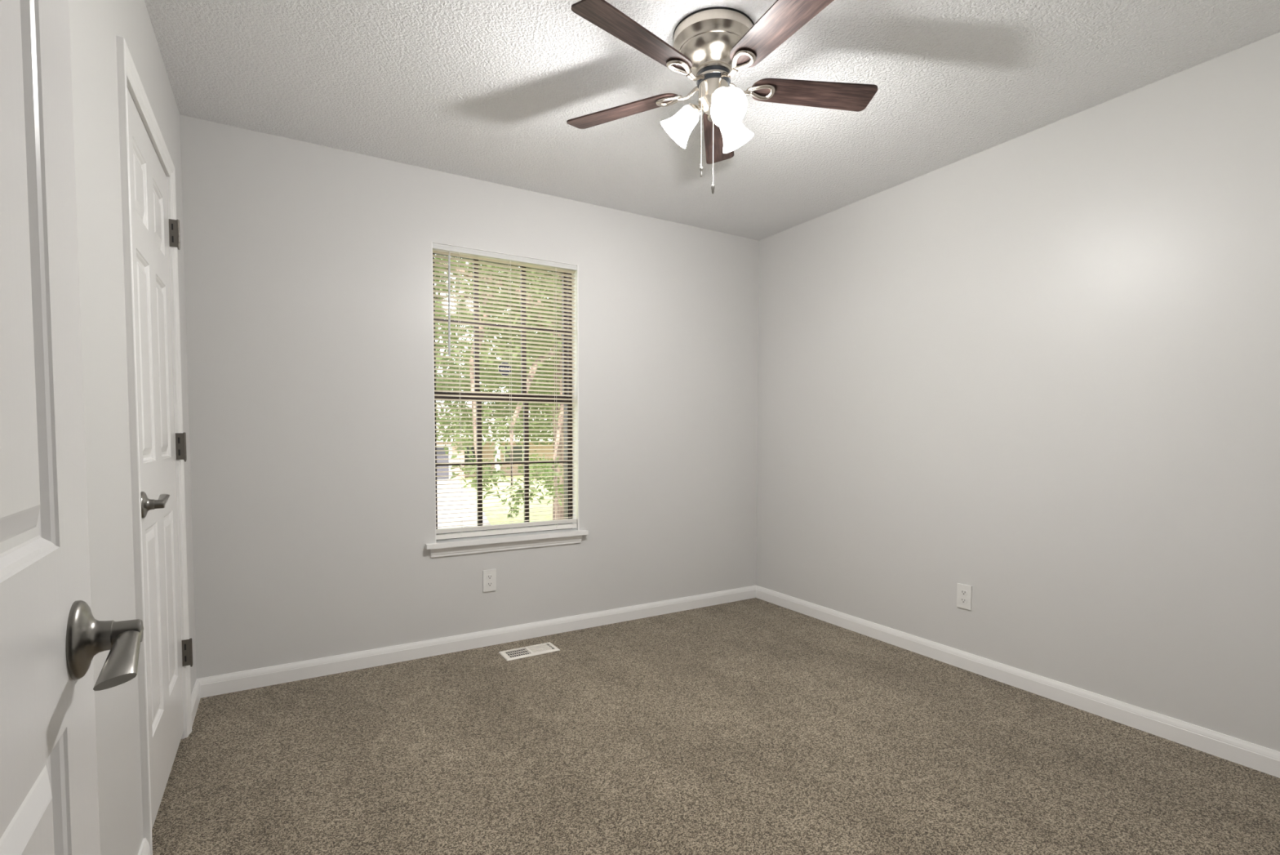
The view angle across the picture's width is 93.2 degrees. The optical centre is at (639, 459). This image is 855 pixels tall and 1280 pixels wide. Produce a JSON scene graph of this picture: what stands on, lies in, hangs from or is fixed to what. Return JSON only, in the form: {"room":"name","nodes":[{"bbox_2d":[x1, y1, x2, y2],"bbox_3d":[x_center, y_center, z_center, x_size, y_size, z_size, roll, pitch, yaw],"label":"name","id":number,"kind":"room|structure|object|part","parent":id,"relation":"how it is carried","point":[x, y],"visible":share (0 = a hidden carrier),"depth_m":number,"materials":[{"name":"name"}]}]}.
{"room":"empty bedroom","nodes":[
{"label":"empty bedroom","id":0,"kind":"room"},
{"bbox_2d":[68,0,196,854],"bbox_3d":[-0.744,-0.112,0.516,0.100,2.440,4.656,-1,3,-31],"label":"wall","id":1,"kind":"structure","parent":0,"point":[95,25],"depth_m":1.36,"materials":[{"name":"white paint"}]},
{"bbox_2d":[115,35,152,854],"bbox_3d":[-1.292,0.012,1.554,0.017,2.104,0.057,-1,3,-31],"label":"trim","id":2,"kind":"structure","parent":1,"relation":"attached to","point":[120,41],"depth_m":1.53,"materials":[{"name":"white wood"}]},
{"bbox_2d":[137,837,150,854],"bbox_3d":[-0.792,1.058,0.754,0.013,0.082,1.907,-1,3,-31],"label":"baseboard","id":3,"kind":"structure","parent":1,"relation":"attached to","point":[144,849],"depth_m":1.55,"materials":[{"name":"white wood"}]},
{"bbox_2d":[124,40,174,177],"bbox_3d":[-1.493,-1.025,1.850,0.017,0.057,0.846,-1,3,-31],"label":"trim","id":4,"kind":"structure","parent":1,"relation":"attached to","point":[135,84],"depth_m":1.77,"materials":[{"name":"white wood"}]},
{"bbox_2d":[126,82,184,738],"bbox_3d":[-1.545,0.021,1.864,0.100,2.059,0.756,-1,3,-31],"label":"trim","id":5,"kind":"structure","parent":1,"relation":"attached to","point":[183,735],"depth_m":2.19,"materials":[{"name":"white wood"}]},
{"bbox_2d":[127,88,192,829],"bbox_3d":[-1.498,0.013,1.897,0.088,2.006,0.729,-1,3,-31],"label":"door","id":6,"kind":"structure","parent":1,"relation":"in","point":[151,237],"depth_m":1.86,"materials":[{"name":"white wood"}]},
{"bbox_3d":[-1.334,0.124,1.658,0.049,0.073,0.073,-1,3,-31],"label":"handle","id":7,"kind":"part","parent":6,"relation":"part of","materials":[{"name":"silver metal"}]},
{"bbox_3d":[-1.342,0.116,1.701,0.026,0.030,0.098,-1,3,-31],"label":"lever","id":8,"kind":"part","parent":6,"relation":"part of","materials":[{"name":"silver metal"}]},
{"bbox_2d":[167,169,191,737],"bbox_3d":[-1.697,-0.017,2.231,0.017,2.104,0.057,-1,3,-31],"label":"trim","id":9,"kind":"structure","parent":1,"relation":"attached to","point":[171,180],"depth_m":2.22,"materials":[{"name":"white wood"}]},
{"bbox_2d":[191,678,200,726],"bbox_3d":[-1.802,0.986,2.444,0.013,0.082,0.343,-1,3,-31],"label":"baseboard","id":10,"kind":"structure","parent":1,"relation":"attached to","point":[196,693],"depth_m":2.46,"materials":[{"name":"white wood"}]},
{"bbox_2d":[179,114,759,678],"bbox_3d":[-0.877,-0.226,3.239,4.066,2.440,0.160,-1,3,-31],"label":"wall","id":11,"kind":"structure","parent":0,"point":[308,293],"depth_m":2.95,"materials":[{"name":"white paint"}]},
{"bbox_2d":[198,585,755,697],"bbox_3d":[-0.542,0.948,3.388,3.146,0.082,0.013,-1,3,-31],"label":"baseboard","id":12,"kind":"structure","parent":11,"relation":"attached to","point":[229,682],"depth_m":3.11,"materials":[{"name":"white wood"}]},
{"bbox_2d":[482,568,496,591],"bbox_3d":[-0.801,0.646,3.223,0.070,0.115,0.008,-1,3,-31],"label":"wall outlet","id":13,"kind":"object","parent":11,"relation":"attached to","point":[489,575],"visible":1,"depth_m":3.22,"materials":[{"name":"white plastic"}]},
{"bbox_2d":[486,582,493,586],"bbox_3d":[-0.800,0.666,3.221,0.034,0.024,0.002,-1,3,-31],"label":"receptacle","id":14,"kind":"object","parent":13,"relation":"attached to","point":[488,584],"depth_m":3.22,"materials":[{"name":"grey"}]},
{"bbox_2d":[486,574,493,579],"bbox_3d":[-0.800,0.627,3.220,0.034,0.024,0.002,-1,3,-31],"label":"receptacle","id":15,"kind":"object","parent":13,"relation":"attached to","point":[488,576],"depth_m":3.22,"materials":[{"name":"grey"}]},
{"bbox_2d":[425,241,588,557],"bbox_3d":[-0.728,-0.303,3.300,0.893,1.582,0.190,-1,3,-31],"label":"window","id":16,"kind":"structure","parent":11,"relation":"in","point":[491,543],"depth_m":3.38,"materials":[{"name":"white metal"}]},
{"bbox_3d":[-0.762,-0.703,3.348,0.750,0.774,0.026,-1,3,-31],"label":"sash","id":17,"kind":"part","parent":16,"relation":"part of","materials":[{"name":"brown metal"}]},
{"bbox_3d":[-0.746,0.017,3.350,0.750,0.746,0.026,-1,3,-31],"label":"sash","id":18,"kind":"part","parent":16,"relation":"part of","materials":[{"name":"brown metal"}]},
{"bbox_2d":[432,242,577,539],"bbox_3d":[-0.706,-0.344,3.268,0.793,1.496,0.046,-1,3,-31],"label":"window blind","id":19,"kind":"object","parent":16,"relation":"attached to","point":[437,248],"visible":0.89,"depth_m":3.25,"materials":[{"name":"white plastic"}]},
{"bbox_3d":[-0.934,-0.331,3.137,0.002,1.457,0.028,-1,3,-31],"label":"ladder cord","id":20,"kind":"part","parent":19,"relation":"part of","materials":[{"name":"white fabric"}]},
{"bbox_3d":[-0.711,0.391,3.301,0.789,0.023,0.028,-1,3,-31],"label":"rail","id":21,"kind":"part","parent":19,"relation":"part of","materials":[{"name":"white plastic"}]},
{"bbox_3d":[-0.701,-0.336,3.276,0.002,1.457,0.028,-1,3,-31],"label":"ladder cord","id":22,"kind":"part","parent":19,"relation":"part of","materials":[{"name":"white fabric"}]},
{"bbox_3d":[-0.476,-0.342,3.410,0.002,1.457,0.028,-1,3,-31],"label":"ladder cord","id":23,"kind":"part","parent":19,"relation":"part of","materials":[{"name":"white fabric"}]},
{"bbox_2d":[498,362,511,375],"bbox_3d":[-0.750,-0.501,3.359,0.073,0.073,0.002,-1,3,-31],"label":"window sticker","id":24,"kind":"object","parent":16,"relation":"attached to","point":[500,366],"visible":0.51,"depth_m":3.36,"materials":[{"name":"white"}]},
{"bbox_3d":[-0.710,0.428,3.298,0.893,0.023,0.115,-1,3,-31],"label":"sill","id":25,"kind":"part","parent":16,"relation":"part of","materials":[{"name":"white wood"}]},
{"bbox_2d":[144,0,1279,239],"bbox_3d":[0.324,-1.409,1.180,4.066,0.100,4.796,-1,3,-31],"label":"ceiling","id":26,"kind":"structure","parent":0,"point":[489,91],"depth_m":2.23,"materials":[{"name":"white paint"}]},
{"bbox_2d":[566,0,877,193],"bbox_3d":[0.249,-1.128,1.968,1.078,0.526,1.054,-1,3,-31],"label":"ceiling fan","id":27,"kind":"object","parent":26,"relation":"hanging from","point":[711,45],"visible":1,"depth_m":1.92,"materials":[{"name":"brown wood"}]},
{"bbox_3d":[-0.060,-1.240,2.155,0.427,0.030,0.116,1,3,28],"label":"blade","id":28,"kind":"part","parent":27,"relation":"part of","materials":[{"name":"brown wood"}]},
{"bbox_3d":[-0.003,-1.223,1.756,0.427,0.030,0.116,-2,3,-44],"label":"blade","id":29,"kind":"part","parent":27,"relation":"part of","materials":[{"name":"brown wood"}]},
{"bbox_3d":[0.126,-1.115,2.032,0.122,0.128,0.123,-1,3,-31],"label":"lamp shade","id":30,"kind":"part","parent":27,"relation":"part of","materials":[{"name":"white glass"}]},
{"bbox_3d":[0.199,-1.082,1.959,0.003,0.263,0.003,-1,3,-31],"label":"pull chain","id":31,"kind":"part","parent":27,"relation":"part of","materials":[{"name":"silver metal"}]},
{"bbox_3d":[0.238,-1.042,1.965,0.003,0.290,0.003,0,2,-1],"label":"pull chain","id":32,"kind":"part","parent":27,"relation":"part of","materials":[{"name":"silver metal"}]},
{"bbox_3d":[0.301,-1.246,2.332,0.116,0.030,0.427,1,2,10],"label":"blade","id":33,"kind":"part","parent":27,"relation":"part of","materials":[{"name":"brown wood"}]},
{"bbox_3d":[0.265,-1.123,1.901,0.051,0.064,0.063,-1,3,-31],"label":"bulb","id":34,"kind":"part","parent":27,"relation":"part of","materials":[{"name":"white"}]},
{"bbox_3d":[0.264,-1.109,1.886,0.113,0.128,0.128,-1,3,-31],"label":"lamp shade","id":35,"kind":"part","parent":27,"relation":"part of","materials":[{"name":"white glass"}]},
{"bbox_3d":[0.322,-1.117,2.082,0.128,0.128,0.114,-1,3,-31],"label":"lamp shade","id":36,"kind":"part","parent":27,"relation":"part of","materials":[{"name":"white glass"}]},
{"bbox_3d":[0.393,-1.219,1.687,0.116,0.030,0.427,-1,3,-26],"label":"blade","id":37,"kind":"part","parent":27,"relation":"part of","materials":[{"name":"brown wood"}]},
{"bbox_3d":[0.582,-1.234,2.043,0.427,0.030,0.116,0,2,-8],"label":"blade","id":38,"kind":"part","parent":27,"relation":"part of","materials":[{"name":"brown wood"}]},
{"bbox_2d":[151,597,1279,854],"bbox_3d":[0.356,1.081,1.224,4.066,0.001,4.656,-1,3,-31],"label":"floor","id":39,"kind":"structure","parent":0,"point":[754,726],"depth_m":2.10,"materials":[{"name":"carpet"}]},
{"bbox_2d":[498,641,559,661],"bbox_3d":[-0.573,0.993,3.137,0.286,0.011,0.132,-1,3,-31],"label":"floor vent","id":40,"kind":"object","parent":39,"relation":"in","point":[546,647],"visible":1,"depth_m":3.13,"materials":[{"name":"white metal"}]},
{"bbox_2d":[755,31,1279,751],"bbox_3d":[2.021,-0.180,2.235,0.120,2.440,4.776,-1,3,-31],"label":"wall","id":41,"kind":"structure","parent":0,"point":[1037,371],"depth_m":2.52,"materials":[{"name":"white paint"}]},
{"bbox_2d":[956,582,972,609],"bbox_3d":[1.561,0.661,2.914,0.008,0.115,0.070,-1,3,-31],"label":"wall outlet","id":42,"kind":"object","parent":41,"relation":"attached to","point":[964,592],"visible":1,"depth_m":2.91,"materials":[{"name":"white plastic"}]},
{"bbox_2d":[960,597,967,603],"bbox_3d":[1.559,0.681,2.913,0.002,0.024,0.034,-1,3,-31],"label":"receptacle","id":43,"kind":"object","parent":42,"relation":"attached to","point":[962,600],"depth_m":2.91,"materials":[{"name":"grey plastic"}]},
{"bbox_2d":[960,589,967,595],"bbox_3d":[1.559,0.642,2.912,0.002,0.024,0.034,-1,3,-31],"label":"receptacle","id":44,"kind":"object","parent":42,"relation":"attached to","point":[962,592],"depth_m":2.91,"materials":[{"name":"grey plastic"}]},
{"bbox_2d":[755,585,1279,777],"bbox_3d":[1.593,0.973,2.868,0.013,0.082,3.096,-1,3,-31],"label":"baseboard","id":45,"kind":"structure","parent":41,"relation":"attached to","point":[1256,757],"depth_m":2.55,"materials":[{"name":"white wood"}]},
{"bbox_3d":[1.073,-0.114,0.639,3.146,2.440,0.115,-1,3,-31],"label":"wall","id":46,"kind":"structure","parent":0,"visible":0},
{"bbox_2d":[0,0,143,854],"bbox_3d":[-0.354,0.089,0.307,0.088,2.022,0.771,-1,3,-33],"label":"door","id":47,"kind":"structure","parent":46,"relation":"in","point":[51,637],"depth_m":0.51,"materials":[{"name":"white wood"}]},
{"bbox_3d":[-0.513,0.170,0.585,0.049,0.073,0.073,-1,3,-33],"label":"handle","id":48,"kind":"part","parent":47,"relation":"part of","materials":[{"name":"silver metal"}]},
{"bbox_3d":[-0.478,0.180,0.559,0.026,0.034,0.098,-1,3,-33],"label":"lever","id":49,"kind":"part","parent":47,"relation":"part of","materials":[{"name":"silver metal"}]},
{"label":"outside","id":50,"kind":"structure","parent":0,"visible":0},
{"bbox_2d":[457,474,553,524],"bbox_3d":[-11.049,1.335,47.857,130.000,3.311,86.664,-1,3,-31],"label":"lawn","id":51,"kind":"structure","parent":50,"point":[547,509],"depth_m":19.55,"materials":[{"name":"green plant"}]},
{"bbox_2d":[464,454,492,477],"bbox_3d":[-11.453,0.604,42.863,2.069,1.855,2.034,-1,3,-31],"label":"shrub","id":52,"kind":"object","parent":51,"relation":"on","point":[471,455],"visible":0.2,"depth_m":42.71,"materials":[{"name":"green plant"}]},
{"bbox_2d":[435,404,553,479],"bbox_3d":[-13.093,-1.402,48.246,22.200,5.828,9.700,-1,3,-31],"label":"house","id":53,"kind":"structure","parent":51,"relation":"on","point":[442,405],"depth_m":46.85,"materials":[{"name":"brick"}]},
{"bbox_3d":[-15.939,0.385,41.959,5.200,2.378,0.100,-1,3,-31],"label":"garage door","id":54,"kind":"part","parent":53,"relation":"part of","materials":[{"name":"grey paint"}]},
{"bbox_3d":[-15.866,0.289,41.853,5.620,2.578,0.150,-1,3,-31],"label":"garage trim","id":55,"kind":"part","parent":53,"relation":"part of","materials":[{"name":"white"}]},
{"bbox_3d":[-13.105,-0.356,46.844,0.940,1.240,0.030,-1,3,-31],"label":"pane","id":56,"kind":"part","parent":53,"relation":"part of","materials":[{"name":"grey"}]},
{"bbox_3d":[-10.539,0.061,44.706,0.300,2.808,0.300,-1,3,-31],"label":"porch post","id":57,"kind":"part","parent":53,"relation":"part of","materials":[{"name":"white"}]},
{"bbox_3d":[-10.143,-0.427,48.611,1.440,1.240,0.030,-1,3,-31],"label":"pane","id":58,"kind":"part","parent":53,"relation":"part of","materials":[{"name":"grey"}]},
{"bbox_2d":[434,253,564,519],"bbox_3d":[-2.205,-2.118,10.969,5.728,7.299,11.178,-1,2,-15],"label":"tree","id":59,"kind":"object","parent":51,"relation":"on","point":[555,513],"visible":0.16,"depth_m":7.08,"materials":[{"name":"green plant"}]},
{"bbox_2d":[517,451,550,479],"bbox_3d":[-6.971,0.454,40.142,2.229,1.989,2.247,-1,3,-31],"label":"shrub","id":60,"kind":"object","parent":51,"relation":"on","point":[531,459],"visible":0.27,"depth_m":40.14,"materials":[{"name":"green plant"}]},
{"bbox_2d":[538,458,553,493],"bbox_3d":[-3.026,0.691,23.852,1.870,1.730,1.856,0,2,0],"label":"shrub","id":61,"kind":"object","parent":51,"relation":"on","point":[547,470],"visible":0.05,"depth_m":23.69,"materials":[{"name":"green plant"}]},
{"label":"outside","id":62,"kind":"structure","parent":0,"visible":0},
{"bbox_2d":[436,478,490,528],"bbox_3d":[-10.693,1.580,22.306,8.692,1.640,41.320,-1,3,-18],"label":"driveway","id":63,"kind":"structure","parent":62,"point":[442,520],"depth_m":18.72,"materials":[{"name":"concrete"}]}
]}

